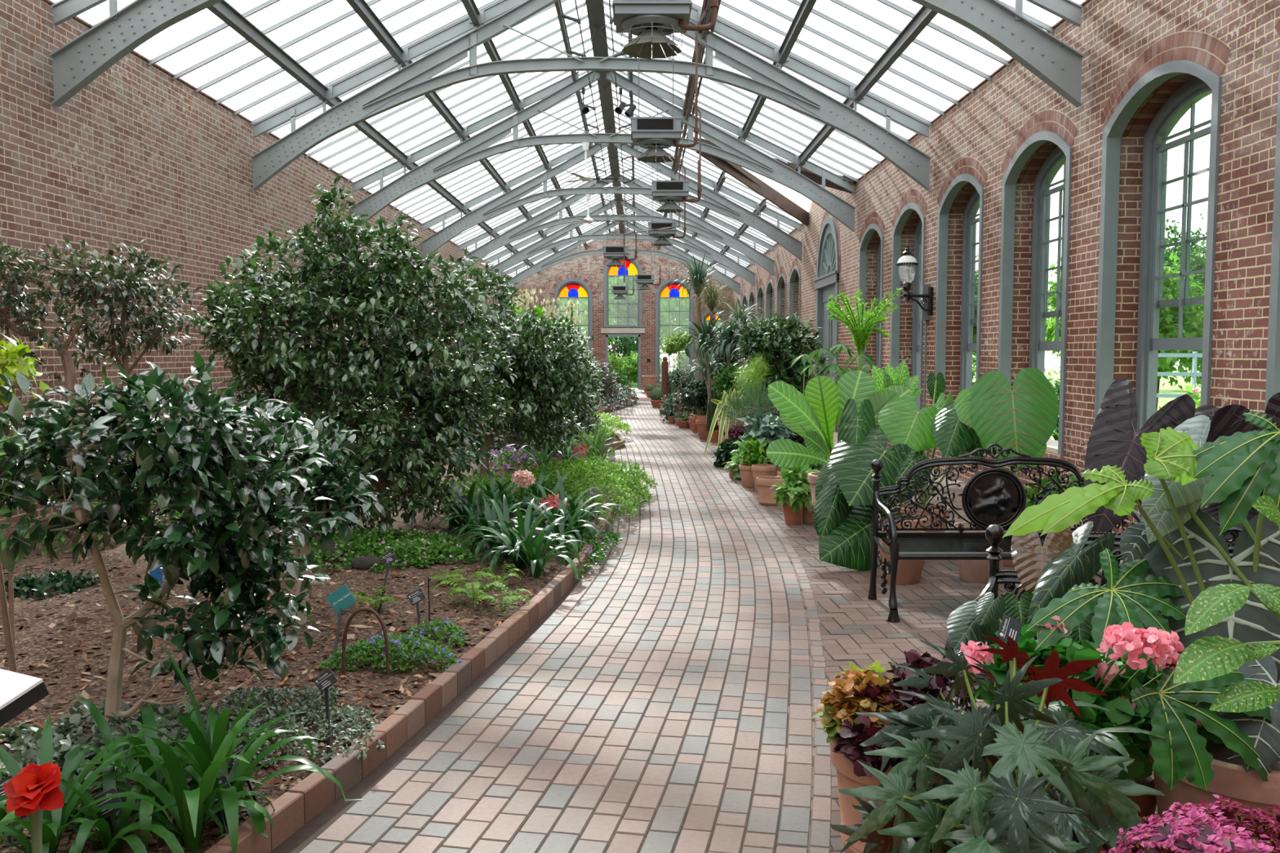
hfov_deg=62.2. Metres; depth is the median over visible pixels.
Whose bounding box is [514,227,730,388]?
wall
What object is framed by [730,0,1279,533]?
wall
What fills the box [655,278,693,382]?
window
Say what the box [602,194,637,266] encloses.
heater
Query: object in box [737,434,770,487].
potted plant
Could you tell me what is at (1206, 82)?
window
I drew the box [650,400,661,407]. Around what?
pot
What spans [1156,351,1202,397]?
fence
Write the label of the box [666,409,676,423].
pot
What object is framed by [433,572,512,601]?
fern
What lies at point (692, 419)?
pot
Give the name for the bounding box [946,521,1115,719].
plant
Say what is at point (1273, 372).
window
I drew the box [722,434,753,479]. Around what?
syngonium
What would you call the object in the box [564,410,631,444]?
ground cover
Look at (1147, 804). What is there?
pot
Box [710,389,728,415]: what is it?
bush
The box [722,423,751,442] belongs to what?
plant
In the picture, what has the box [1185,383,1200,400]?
flowering bush
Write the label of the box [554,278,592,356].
window
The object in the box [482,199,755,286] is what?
roof truss
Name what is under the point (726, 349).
dracaena
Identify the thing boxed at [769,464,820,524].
variegated syngonium
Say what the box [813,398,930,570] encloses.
plant
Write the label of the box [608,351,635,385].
bush
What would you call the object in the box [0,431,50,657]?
shrub
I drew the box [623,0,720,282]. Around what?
pipes
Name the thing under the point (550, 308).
plume
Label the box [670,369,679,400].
cactus
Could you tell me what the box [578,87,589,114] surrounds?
spotlight
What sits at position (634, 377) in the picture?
bush
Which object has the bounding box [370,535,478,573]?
geranium patch
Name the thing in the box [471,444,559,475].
pansy patch
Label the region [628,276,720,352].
tree
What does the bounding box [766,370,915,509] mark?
plant
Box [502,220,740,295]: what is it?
roof truss
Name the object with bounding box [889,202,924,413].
window
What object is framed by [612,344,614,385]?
wooden post
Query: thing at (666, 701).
floor
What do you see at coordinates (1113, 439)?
black colocasia
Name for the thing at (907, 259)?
hood
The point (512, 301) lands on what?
shrub
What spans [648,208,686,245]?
heater
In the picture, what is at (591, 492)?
stake
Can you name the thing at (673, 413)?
pot
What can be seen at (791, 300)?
window
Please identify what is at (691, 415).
pot
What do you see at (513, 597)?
fern
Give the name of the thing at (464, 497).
stake
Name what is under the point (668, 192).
heater
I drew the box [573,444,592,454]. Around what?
flower
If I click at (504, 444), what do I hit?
ground cover
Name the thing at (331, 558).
ground cover
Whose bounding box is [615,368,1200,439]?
lawn
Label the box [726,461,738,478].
pot
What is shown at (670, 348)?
tree
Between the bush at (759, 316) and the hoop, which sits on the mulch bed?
the hoop
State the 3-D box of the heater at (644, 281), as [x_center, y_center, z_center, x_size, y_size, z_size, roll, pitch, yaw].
[0.271,-5.466,35.301,0.865,1.807,0.590,0,4,0]
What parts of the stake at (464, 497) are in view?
plate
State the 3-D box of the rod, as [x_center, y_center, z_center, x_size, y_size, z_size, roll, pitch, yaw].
[-1.153,0.978,5.816,0.017,0.302,0.014,0,4,0]
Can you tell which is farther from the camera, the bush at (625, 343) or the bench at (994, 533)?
the bush at (625, 343)
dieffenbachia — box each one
[871,360,922,504]
[1173,495,1279,712]
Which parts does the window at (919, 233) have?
frame, sash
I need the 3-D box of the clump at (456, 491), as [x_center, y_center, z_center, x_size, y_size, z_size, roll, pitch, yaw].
[-1.553,0.642,9.009,0.896,0.501,1.232,0,4,0]
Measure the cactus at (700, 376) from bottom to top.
1.730 m
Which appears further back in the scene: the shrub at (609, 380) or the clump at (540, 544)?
the shrub at (609, 380)
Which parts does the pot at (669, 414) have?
pot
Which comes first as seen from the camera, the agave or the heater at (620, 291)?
the agave
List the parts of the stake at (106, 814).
plate, stake rod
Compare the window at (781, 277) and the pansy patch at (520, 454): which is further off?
the window at (781, 277)
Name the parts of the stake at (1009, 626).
stake rod, plate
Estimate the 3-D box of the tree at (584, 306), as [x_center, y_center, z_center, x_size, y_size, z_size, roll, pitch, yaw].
[-3.940,-7.688,62.969,7.739,10.061,10.333,-2,4,-27]
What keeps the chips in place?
on the mulch bed
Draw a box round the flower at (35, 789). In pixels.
[3,762,64,852]
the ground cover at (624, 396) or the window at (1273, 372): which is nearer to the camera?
the window at (1273, 372)
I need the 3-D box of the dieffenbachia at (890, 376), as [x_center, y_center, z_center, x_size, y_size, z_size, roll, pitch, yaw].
[2.679,0.060,11.210,0.501,1.520,0.399,-3,5,-34]
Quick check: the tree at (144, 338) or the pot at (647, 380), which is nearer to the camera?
the tree at (144, 338)
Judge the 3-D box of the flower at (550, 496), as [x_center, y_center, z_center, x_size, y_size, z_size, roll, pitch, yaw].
[-0.721,0.744,8.961,0.264,0.359,0.166,0,4,0]
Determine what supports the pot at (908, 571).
on the floor
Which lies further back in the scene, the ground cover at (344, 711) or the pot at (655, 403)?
the pot at (655, 403)
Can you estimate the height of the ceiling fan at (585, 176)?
0.700 m
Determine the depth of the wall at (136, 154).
11.17 m
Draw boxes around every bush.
[608,317,664,385]
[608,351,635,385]
[608,371,633,388]
[622,351,675,382]
[653,371,680,392]
[657,393,679,422]
[671,351,718,372]
[671,368,693,389]
[671,382,697,420]
[675,360,706,386]
[677,378,715,431]
[689,406,711,415]
[699,337,740,382]
[709,361,745,397]
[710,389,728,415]
[716,378,777,431]
[741,314,773,417]
[771,395,804,430]
[834,372,843,426]
[971,353,976,386]
[1044,365,1060,428]
[1048,379,1059,440]
[1159,398,1200,408]
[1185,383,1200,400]
[1192,382,1201,400]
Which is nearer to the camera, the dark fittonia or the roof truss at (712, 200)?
the dark fittonia
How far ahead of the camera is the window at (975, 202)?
14.18 m
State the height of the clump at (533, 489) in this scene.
0.541 m
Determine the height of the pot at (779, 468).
0.360 m
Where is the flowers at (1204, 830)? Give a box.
[1100,794,1279,852]
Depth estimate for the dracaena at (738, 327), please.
18.31 m
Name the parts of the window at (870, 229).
frame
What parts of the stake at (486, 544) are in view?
plate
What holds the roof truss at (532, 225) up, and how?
attached to the ceiling
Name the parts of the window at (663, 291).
stained glass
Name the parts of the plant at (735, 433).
pot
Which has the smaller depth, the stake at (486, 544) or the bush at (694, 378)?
the stake at (486, 544)
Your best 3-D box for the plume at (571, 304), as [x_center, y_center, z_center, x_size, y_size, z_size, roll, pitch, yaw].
[-1.234,-1.020,18.769,0.520,2.465,0.434,-3,5,-35]
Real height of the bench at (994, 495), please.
1.023 m
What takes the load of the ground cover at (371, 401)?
on the mulch bed
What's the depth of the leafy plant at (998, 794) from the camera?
2.57 m
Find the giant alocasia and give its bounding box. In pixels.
[1119,414,1279,775]
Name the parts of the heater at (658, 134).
hanger rod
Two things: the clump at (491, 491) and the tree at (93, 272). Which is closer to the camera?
the tree at (93, 272)
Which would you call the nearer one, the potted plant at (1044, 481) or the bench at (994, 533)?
the bench at (994, 533)
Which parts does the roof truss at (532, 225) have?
plate, post, tie rod, tie rod, post, plate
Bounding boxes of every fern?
[352,586,395,608]
[430,568,466,583]
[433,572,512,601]
[467,564,524,582]
[473,586,532,611]
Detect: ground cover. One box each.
[0,479,290,564]
[0,697,231,818]
[4,568,100,599]
[135,683,384,773]
[247,391,520,472]
[251,480,453,519]
[269,546,343,581]
[449,430,574,459]
[553,522,622,582]
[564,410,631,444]
[589,383,635,410]
[610,382,639,403]
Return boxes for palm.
[669,250,726,333]
[686,273,742,381]
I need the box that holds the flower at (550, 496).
[540,493,569,519]
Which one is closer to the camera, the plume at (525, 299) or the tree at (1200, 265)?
the plume at (525, 299)
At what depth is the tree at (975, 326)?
43.89 m
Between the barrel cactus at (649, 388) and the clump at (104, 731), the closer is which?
the clump at (104, 731)
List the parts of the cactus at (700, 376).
stem, stem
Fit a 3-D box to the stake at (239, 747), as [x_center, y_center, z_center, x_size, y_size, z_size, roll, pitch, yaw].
[-1.359,1.229,3.729,0.081,0.157,0.360,-3,5,-39]
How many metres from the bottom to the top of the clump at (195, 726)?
0.590 m
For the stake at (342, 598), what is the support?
on the mulch bed
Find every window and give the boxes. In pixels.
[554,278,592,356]
[604,255,642,327]
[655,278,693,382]
[701,308,724,379]
[735,297,740,367]
[742,293,747,368]
[748,289,755,367]
[756,284,764,319]
[765,279,773,373]
[776,273,786,332]
[788,266,800,346]
[857,223,883,371]
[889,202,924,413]
[933,173,984,407]
[997,130,1072,455]
[1093,60,1222,433]
[1264,52,1279,411]
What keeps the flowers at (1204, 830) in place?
on the floor
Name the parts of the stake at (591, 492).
plate, stake rod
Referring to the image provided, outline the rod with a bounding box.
[427,577,431,622]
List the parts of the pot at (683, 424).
pot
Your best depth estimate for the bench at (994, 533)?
4.17 m
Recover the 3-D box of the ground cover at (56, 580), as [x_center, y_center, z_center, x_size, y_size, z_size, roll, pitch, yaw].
[-3.823,1.003,6.838,0.730,0.210,0.620,2,4,23]
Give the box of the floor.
[270,389,1162,852]
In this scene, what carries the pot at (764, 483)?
on the floor
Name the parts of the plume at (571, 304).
stem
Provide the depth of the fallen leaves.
5.16 m
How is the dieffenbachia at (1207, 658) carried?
on the floor
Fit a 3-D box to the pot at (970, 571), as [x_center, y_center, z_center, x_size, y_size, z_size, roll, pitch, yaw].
[2.401,0.891,7.486,0.400,0.380,0.400,0,4,0]
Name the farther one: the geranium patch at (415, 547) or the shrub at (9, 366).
the geranium patch at (415, 547)
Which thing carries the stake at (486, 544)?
on the mulch bed
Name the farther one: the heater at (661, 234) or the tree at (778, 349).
the heater at (661, 234)
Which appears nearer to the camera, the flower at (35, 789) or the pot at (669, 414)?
the flower at (35, 789)
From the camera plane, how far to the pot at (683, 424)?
22.49 m
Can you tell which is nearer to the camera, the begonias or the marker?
the marker
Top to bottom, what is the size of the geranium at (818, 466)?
0.623 m
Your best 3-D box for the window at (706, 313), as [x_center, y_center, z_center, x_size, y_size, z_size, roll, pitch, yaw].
[3.181,-3.535,46.375,1.060,3.220,0.300,0,4,0]
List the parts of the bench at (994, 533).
armrest, panel, seat, leg, rail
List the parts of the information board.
panel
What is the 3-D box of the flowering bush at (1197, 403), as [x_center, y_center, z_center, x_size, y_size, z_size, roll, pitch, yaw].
[6.169,0.265,11.745,1.738,1.249,1.648,0,4,-5]
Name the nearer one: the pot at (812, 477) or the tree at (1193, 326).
the pot at (812, 477)
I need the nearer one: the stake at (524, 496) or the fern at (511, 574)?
the fern at (511, 574)
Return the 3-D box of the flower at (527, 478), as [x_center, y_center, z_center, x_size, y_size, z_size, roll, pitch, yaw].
[-1.066,0.629,9.654,0.231,0.474,0.094,0,4,0]
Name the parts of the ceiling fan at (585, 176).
blade, blade, motor, blade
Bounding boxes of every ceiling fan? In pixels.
[564,142,619,182]
[572,194,613,223]
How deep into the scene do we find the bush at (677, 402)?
23.37 m
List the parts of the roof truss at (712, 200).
plate, post, tie rod, tie rod, plate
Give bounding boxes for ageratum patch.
[317,631,462,672]
[399,617,469,648]
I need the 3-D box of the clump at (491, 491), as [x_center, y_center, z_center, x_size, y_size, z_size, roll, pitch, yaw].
[-1.278,0.638,9.783,0.782,0.435,1.285,-1,4,-12]
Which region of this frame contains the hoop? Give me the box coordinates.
[342,607,389,675]
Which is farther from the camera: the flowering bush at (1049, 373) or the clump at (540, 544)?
the flowering bush at (1049, 373)
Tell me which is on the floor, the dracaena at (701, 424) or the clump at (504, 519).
the dracaena at (701, 424)
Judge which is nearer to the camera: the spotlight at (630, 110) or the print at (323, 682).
the print at (323, 682)
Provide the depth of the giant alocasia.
3.04 m
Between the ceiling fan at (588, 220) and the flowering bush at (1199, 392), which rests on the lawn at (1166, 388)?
the flowering bush at (1199, 392)
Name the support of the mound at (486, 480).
on the mulch bed
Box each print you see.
[97,798,112,814]
[315,674,331,689]
[1000,618,1017,640]
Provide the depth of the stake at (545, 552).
7.46 m
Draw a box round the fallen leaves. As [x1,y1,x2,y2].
[266,552,531,785]
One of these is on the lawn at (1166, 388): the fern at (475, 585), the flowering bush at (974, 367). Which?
the flowering bush at (974, 367)
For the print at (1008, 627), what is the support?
attached to the stake at (1009, 626)
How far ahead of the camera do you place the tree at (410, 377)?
8.10 m
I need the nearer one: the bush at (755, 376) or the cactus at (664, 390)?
the bush at (755, 376)
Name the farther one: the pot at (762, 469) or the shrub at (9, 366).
the pot at (762, 469)
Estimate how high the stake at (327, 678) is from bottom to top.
0.274 m
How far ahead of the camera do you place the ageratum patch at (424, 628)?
5.60 m
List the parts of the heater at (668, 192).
hanger rod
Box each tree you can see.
[0,236,158,551]
[0,349,334,727]
[62,239,203,528]
[160,173,535,533]
[226,402,388,625]
[422,258,601,485]
[515,328,605,455]
[559,275,631,347]
[581,276,637,342]
[586,275,688,380]
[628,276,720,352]
[659,332,697,371]
[732,311,829,417]
[972,255,1048,361]
[1044,253,1204,411]
[1164,212,1206,366]
[1164,235,1206,319]
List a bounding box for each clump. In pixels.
[0,697,186,845]
[0,715,228,852]
[58,700,362,852]
[61,639,314,848]
[414,472,502,534]
[425,484,533,546]
[448,493,570,572]
[466,470,544,518]
[466,498,590,580]
[496,459,586,514]
[496,494,609,555]
[507,427,600,472]
[518,469,633,541]
[564,418,636,464]
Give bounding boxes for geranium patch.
[280,524,485,573]
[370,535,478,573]
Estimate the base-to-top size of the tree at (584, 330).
12.608 m
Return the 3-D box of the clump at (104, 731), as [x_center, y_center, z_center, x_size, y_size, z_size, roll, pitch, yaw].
[-1.986,1.145,3.584,0.607,0.256,0.995,1,4,20]
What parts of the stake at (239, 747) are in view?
plate, stake rod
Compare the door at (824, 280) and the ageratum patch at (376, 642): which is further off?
the door at (824, 280)
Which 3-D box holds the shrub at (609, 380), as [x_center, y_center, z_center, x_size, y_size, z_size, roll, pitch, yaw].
[-1.129,-1.141,27.045,1.358,1.618,1.432,-2,4,-25]
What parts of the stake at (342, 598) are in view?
stake rod, plate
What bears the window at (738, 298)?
in the wall at (1120, 41)
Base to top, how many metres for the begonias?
0.949 m
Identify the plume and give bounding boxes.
[511,288,542,319]
[541,297,565,319]
[558,298,587,436]
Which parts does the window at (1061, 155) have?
frame, sill, sash, sash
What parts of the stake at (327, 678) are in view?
plate, stake rod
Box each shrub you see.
[0,334,48,717]
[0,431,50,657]
[489,301,529,401]
[512,304,581,341]
[585,351,621,402]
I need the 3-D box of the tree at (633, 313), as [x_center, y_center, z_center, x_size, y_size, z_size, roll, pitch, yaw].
[0.415,-7.532,65.074,9.035,9.460,9.227,-2,5,-28]
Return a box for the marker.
[150,566,163,584]
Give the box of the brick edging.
[204,400,637,852]
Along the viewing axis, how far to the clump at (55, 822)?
3.21 m
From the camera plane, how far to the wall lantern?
14.61 m
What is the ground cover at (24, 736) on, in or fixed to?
on the mulch bed
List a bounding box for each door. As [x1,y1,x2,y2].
[605,333,644,389]
[813,215,839,431]
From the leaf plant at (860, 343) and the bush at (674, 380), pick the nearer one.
the leaf plant at (860, 343)
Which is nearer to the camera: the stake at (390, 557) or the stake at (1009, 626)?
the stake at (1009, 626)
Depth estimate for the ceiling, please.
15.47 m
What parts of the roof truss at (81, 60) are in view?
plate, plate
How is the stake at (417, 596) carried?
on the mulch bed
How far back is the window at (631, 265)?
46.13 m
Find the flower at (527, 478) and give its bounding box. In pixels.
[511,469,535,518]
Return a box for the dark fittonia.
[711,435,742,467]
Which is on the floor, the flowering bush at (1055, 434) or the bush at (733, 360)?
the bush at (733, 360)
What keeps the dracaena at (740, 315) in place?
on the floor
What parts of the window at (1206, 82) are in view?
frame, sash, sash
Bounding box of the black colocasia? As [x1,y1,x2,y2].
[1075,377,1279,559]
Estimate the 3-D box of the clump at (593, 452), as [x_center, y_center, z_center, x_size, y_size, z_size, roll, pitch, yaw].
[-0.560,0.253,14.173,1.107,0.640,1.917,0,4,0]
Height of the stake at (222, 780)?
0.194 m
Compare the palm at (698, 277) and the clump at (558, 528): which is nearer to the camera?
the clump at (558, 528)
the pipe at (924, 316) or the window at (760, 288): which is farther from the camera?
the window at (760, 288)
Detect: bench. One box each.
[867,443,1144,622]
[942,515,1242,715]
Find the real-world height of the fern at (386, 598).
0.105 m
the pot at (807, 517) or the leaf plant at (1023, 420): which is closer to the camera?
the leaf plant at (1023, 420)
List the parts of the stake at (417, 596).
plate, stake rod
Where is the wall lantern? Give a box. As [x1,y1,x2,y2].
[896,243,933,315]
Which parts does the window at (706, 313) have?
stained glass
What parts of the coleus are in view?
pot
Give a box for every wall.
[0,0,514,528]
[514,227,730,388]
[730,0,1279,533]
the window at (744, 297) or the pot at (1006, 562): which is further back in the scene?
the window at (744, 297)
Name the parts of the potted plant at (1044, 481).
pot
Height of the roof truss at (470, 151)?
3.008 m
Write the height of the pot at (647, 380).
0.680 m
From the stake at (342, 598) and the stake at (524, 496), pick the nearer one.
the stake at (342, 598)
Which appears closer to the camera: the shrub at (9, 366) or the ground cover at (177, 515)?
the shrub at (9, 366)
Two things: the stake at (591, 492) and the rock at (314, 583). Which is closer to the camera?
the rock at (314, 583)
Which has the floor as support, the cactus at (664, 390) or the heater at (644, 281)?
the cactus at (664, 390)
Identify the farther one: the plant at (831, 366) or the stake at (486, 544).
the plant at (831, 366)
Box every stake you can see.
[0,775,13,842]
[88,787,122,839]
[211,775,231,838]
[229,741,259,804]
[313,668,337,762]
[326,584,356,661]
[377,550,396,614]
[407,587,426,640]
[460,494,467,526]
[482,541,489,553]
[511,498,515,524]
[520,496,528,520]
[542,551,546,578]
[587,488,597,525]
[996,613,1022,681]
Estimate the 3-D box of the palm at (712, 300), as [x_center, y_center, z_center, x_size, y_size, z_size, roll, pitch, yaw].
[1.629,-1.762,24.139,1.425,3.356,1.487,3,5,41]
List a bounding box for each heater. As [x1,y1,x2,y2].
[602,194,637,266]
[611,259,634,299]
[612,0,718,59]
[631,33,698,163]
[635,235,661,289]
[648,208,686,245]
[651,106,702,213]
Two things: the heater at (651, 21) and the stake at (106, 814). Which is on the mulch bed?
the stake at (106, 814)
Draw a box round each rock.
[310,573,330,586]
[351,555,384,570]
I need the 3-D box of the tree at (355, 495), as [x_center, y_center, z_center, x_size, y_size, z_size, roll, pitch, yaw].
[-1.868,0.490,5.766,1.010,1.246,1.038,0,4,0]
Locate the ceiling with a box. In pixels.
[49,0,1084,279]
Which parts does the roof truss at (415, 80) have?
plate, post, tie rod, tie rod, post, plate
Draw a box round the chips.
[0,458,611,852]
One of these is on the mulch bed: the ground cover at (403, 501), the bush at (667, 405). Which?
the ground cover at (403, 501)
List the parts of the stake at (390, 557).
stake rod, plate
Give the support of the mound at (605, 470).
on the mulch bed
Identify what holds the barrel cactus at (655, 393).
on the floor
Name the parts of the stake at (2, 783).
plate, stake rod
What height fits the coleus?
0.702 m
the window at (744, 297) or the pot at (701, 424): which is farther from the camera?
the window at (744, 297)
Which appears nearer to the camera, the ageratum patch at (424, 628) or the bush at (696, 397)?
the ageratum patch at (424, 628)
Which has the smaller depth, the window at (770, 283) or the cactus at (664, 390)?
the cactus at (664, 390)
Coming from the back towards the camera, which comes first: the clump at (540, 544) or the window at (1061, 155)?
the window at (1061, 155)
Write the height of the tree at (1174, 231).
7.857 m
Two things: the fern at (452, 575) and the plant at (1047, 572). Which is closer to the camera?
the plant at (1047, 572)
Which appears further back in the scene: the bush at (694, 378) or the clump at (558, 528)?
the bush at (694, 378)
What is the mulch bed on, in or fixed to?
on the floor
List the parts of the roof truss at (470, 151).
plate, post, tie rod, tie rod, post, plate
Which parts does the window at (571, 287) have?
stained glass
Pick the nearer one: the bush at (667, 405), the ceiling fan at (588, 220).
the bush at (667, 405)
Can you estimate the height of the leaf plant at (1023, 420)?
1.490 m
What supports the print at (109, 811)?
attached to the stake at (106, 814)
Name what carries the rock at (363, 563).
on the mulch bed
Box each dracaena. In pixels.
[671,313,734,439]
[695,319,751,368]
[711,300,769,417]
[714,315,764,414]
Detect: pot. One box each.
[641,375,658,392]
[645,391,651,397]
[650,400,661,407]
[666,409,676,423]
[672,409,686,426]
[675,410,690,428]
[686,412,697,429]
[689,416,697,431]
[695,419,716,439]
[697,414,711,419]
[717,417,745,446]
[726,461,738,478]
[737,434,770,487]
[751,463,775,491]
[755,475,784,506]
[770,462,781,475]
[782,502,804,524]
[802,504,813,523]
[807,471,819,509]
[868,511,929,532]
[877,530,924,584]
[897,502,950,532]
[951,521,1007,583]
[1003,560,1013,566]
[1054,771,1156,852]
[1145,729,1279,852]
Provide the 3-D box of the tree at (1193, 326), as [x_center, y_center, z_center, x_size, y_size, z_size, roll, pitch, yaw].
[14.421,-2.870,30.949,6.541,4.918,6.715,0,4,-6]
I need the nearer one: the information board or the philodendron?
the information board
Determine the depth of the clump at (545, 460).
12.87 m
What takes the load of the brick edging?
on the floor
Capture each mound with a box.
[431,471,564,512]
[502,455,657,521]
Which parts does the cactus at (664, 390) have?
stem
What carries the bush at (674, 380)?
on the floor
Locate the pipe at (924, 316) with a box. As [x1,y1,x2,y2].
[920,284,929,455]
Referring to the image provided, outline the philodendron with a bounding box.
[878,372,985,532]
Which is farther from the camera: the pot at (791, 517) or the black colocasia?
the pot at (791, 517)
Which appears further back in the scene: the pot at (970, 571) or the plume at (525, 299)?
the plume at (525, 299)
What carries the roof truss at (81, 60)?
attached to the ceiling
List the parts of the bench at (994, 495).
leg, panel, armrest, leg, rail, seat, leg, panel, armrest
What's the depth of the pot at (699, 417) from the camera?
20.88 m
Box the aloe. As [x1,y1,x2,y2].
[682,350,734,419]
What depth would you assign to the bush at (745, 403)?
14.34 m
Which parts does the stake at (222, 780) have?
plate, stake rod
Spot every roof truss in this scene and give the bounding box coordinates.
[48,0,1084,107]
[251,0,931,191]
[351,70,855,231]
[420,142,802,261]
[457,173,774,275]
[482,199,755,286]
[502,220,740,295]
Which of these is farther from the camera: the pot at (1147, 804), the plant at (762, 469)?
the plant at (762, 469)
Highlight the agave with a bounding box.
[703,387,755,461]
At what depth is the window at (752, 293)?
38.40 m
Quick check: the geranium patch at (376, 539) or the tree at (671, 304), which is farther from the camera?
the tree at (671, 304)
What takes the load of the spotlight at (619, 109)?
attached to the roof truss at (470, 151)
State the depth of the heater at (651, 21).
8.65 m
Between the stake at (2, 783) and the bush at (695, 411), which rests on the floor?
the bush at (695, 411)
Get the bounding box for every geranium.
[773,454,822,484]
[950,615,1223,852]
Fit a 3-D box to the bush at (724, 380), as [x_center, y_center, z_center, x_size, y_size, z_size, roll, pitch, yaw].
[1.624,-0.423,18.563,0.829,1.461,0.909,2,5,28]
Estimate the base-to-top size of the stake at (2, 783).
0.180 m
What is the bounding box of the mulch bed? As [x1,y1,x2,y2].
[0,400,623,852]
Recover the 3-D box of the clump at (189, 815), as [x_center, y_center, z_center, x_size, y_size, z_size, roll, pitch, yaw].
[-1.373,1.083,3.413,0.871,0.488,0.773,2,5,29]
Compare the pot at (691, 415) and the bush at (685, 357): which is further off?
the bush at (685, 357)
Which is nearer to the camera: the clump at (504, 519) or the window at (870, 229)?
the clump at (504, 519)
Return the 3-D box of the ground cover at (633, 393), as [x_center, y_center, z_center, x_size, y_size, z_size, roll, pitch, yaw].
[-0.621,-1.043,33.209,1.250,0.591,3.734,0,4,3]
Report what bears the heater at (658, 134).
hanging from the pipes at (695, 87)
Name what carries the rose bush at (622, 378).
on the lawn at (1166, 388)
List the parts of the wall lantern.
stem, bulb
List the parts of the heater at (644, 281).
hanger rod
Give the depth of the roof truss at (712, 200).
25.95 m
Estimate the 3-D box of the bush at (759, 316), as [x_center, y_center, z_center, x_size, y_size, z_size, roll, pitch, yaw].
[2.666,-1.301,23.974,0.985,2.459,0.855,4,5,42]
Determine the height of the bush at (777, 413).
1.101 m
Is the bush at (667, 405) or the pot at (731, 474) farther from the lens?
the bush at (667, 405)
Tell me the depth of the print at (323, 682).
4.33 m
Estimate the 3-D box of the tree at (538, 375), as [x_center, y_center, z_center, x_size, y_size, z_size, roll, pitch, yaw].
[-1.437,-0.553,11.477,2.065,2.502,2.298,-2,4,-25]
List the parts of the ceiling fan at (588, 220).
motor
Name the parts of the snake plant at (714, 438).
pot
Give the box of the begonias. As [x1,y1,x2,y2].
[735,406,797,475]
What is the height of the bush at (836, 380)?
1.392 m
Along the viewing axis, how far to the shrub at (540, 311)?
17.12 m
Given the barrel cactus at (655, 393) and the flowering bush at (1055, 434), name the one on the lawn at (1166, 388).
the flowering bush at (1055, 434)
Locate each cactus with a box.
[645,384,653,397]
[649,387,662,407]
[658,356,668,412]
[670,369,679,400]
[696,349,703,415]
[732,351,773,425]
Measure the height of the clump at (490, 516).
0.460 m
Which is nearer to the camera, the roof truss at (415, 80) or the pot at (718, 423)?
the roof truss at (415, 80)
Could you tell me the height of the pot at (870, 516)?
0.360 m
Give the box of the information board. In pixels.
[0,668,48,727]
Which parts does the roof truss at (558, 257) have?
plate, post, post, plate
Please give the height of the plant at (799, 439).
0.763 m
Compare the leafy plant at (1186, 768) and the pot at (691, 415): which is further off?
the pot at (691, 415)
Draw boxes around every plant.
[704,389,723,442]
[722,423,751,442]
[751,448,776,491]
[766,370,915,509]
[788,431,806,447]
[790,343,881,395]
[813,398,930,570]
[824,288,902,457]
[830,634,1164,852]
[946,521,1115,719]
[952,367,1058,566]
[1002,410,1279,852]
[1023,468,1087,532]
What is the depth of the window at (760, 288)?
35.81 m
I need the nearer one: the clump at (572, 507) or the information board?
the information board
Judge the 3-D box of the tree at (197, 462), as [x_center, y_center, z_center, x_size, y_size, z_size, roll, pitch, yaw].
[-1.913,0.460,4.229,1.372,1.531,1.066,-1,4,-19]
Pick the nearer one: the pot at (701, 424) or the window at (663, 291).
the pot at (701, 424)
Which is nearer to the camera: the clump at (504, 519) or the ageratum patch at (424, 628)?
the ageratum patch at (424, 628)
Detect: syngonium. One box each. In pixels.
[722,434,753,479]
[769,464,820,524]
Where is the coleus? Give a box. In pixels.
[808,648,964,852]
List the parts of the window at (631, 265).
stained glass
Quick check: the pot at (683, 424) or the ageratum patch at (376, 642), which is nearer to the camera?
the ageratum patch at (376, 642)
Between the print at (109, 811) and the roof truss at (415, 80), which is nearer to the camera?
the print at (109, 811)
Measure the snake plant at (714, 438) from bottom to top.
0.936 m
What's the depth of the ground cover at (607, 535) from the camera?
8.29 m
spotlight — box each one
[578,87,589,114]
[614,88,626,114]
[624,90,636,117]
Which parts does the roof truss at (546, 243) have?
plate, post, plate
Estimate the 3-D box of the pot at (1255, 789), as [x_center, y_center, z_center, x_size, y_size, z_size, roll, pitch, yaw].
[1.713,1.135,2.991,0.540,0.520,0.540,0,4,0]
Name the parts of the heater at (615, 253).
hanger rod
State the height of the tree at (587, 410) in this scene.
1.991 m
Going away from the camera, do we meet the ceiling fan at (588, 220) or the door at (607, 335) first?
the ceiling fan at (588, 220)
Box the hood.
[897,254,917,264]
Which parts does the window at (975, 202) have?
frame, sash, sash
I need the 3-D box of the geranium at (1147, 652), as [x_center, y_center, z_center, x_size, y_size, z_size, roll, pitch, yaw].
[1.369,0.937,3.204,0.770,0.884,0.758,-3,5,-35]
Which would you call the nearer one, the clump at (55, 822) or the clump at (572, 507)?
the clump at (55, 822)
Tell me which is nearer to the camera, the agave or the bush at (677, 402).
the agave
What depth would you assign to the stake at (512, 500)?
9.87 m
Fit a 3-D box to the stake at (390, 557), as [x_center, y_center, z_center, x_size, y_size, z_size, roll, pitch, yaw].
[-1.518,0.936,6.377,0.097,0.268,0.648,-1,4,-11]
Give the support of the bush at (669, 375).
on the floor

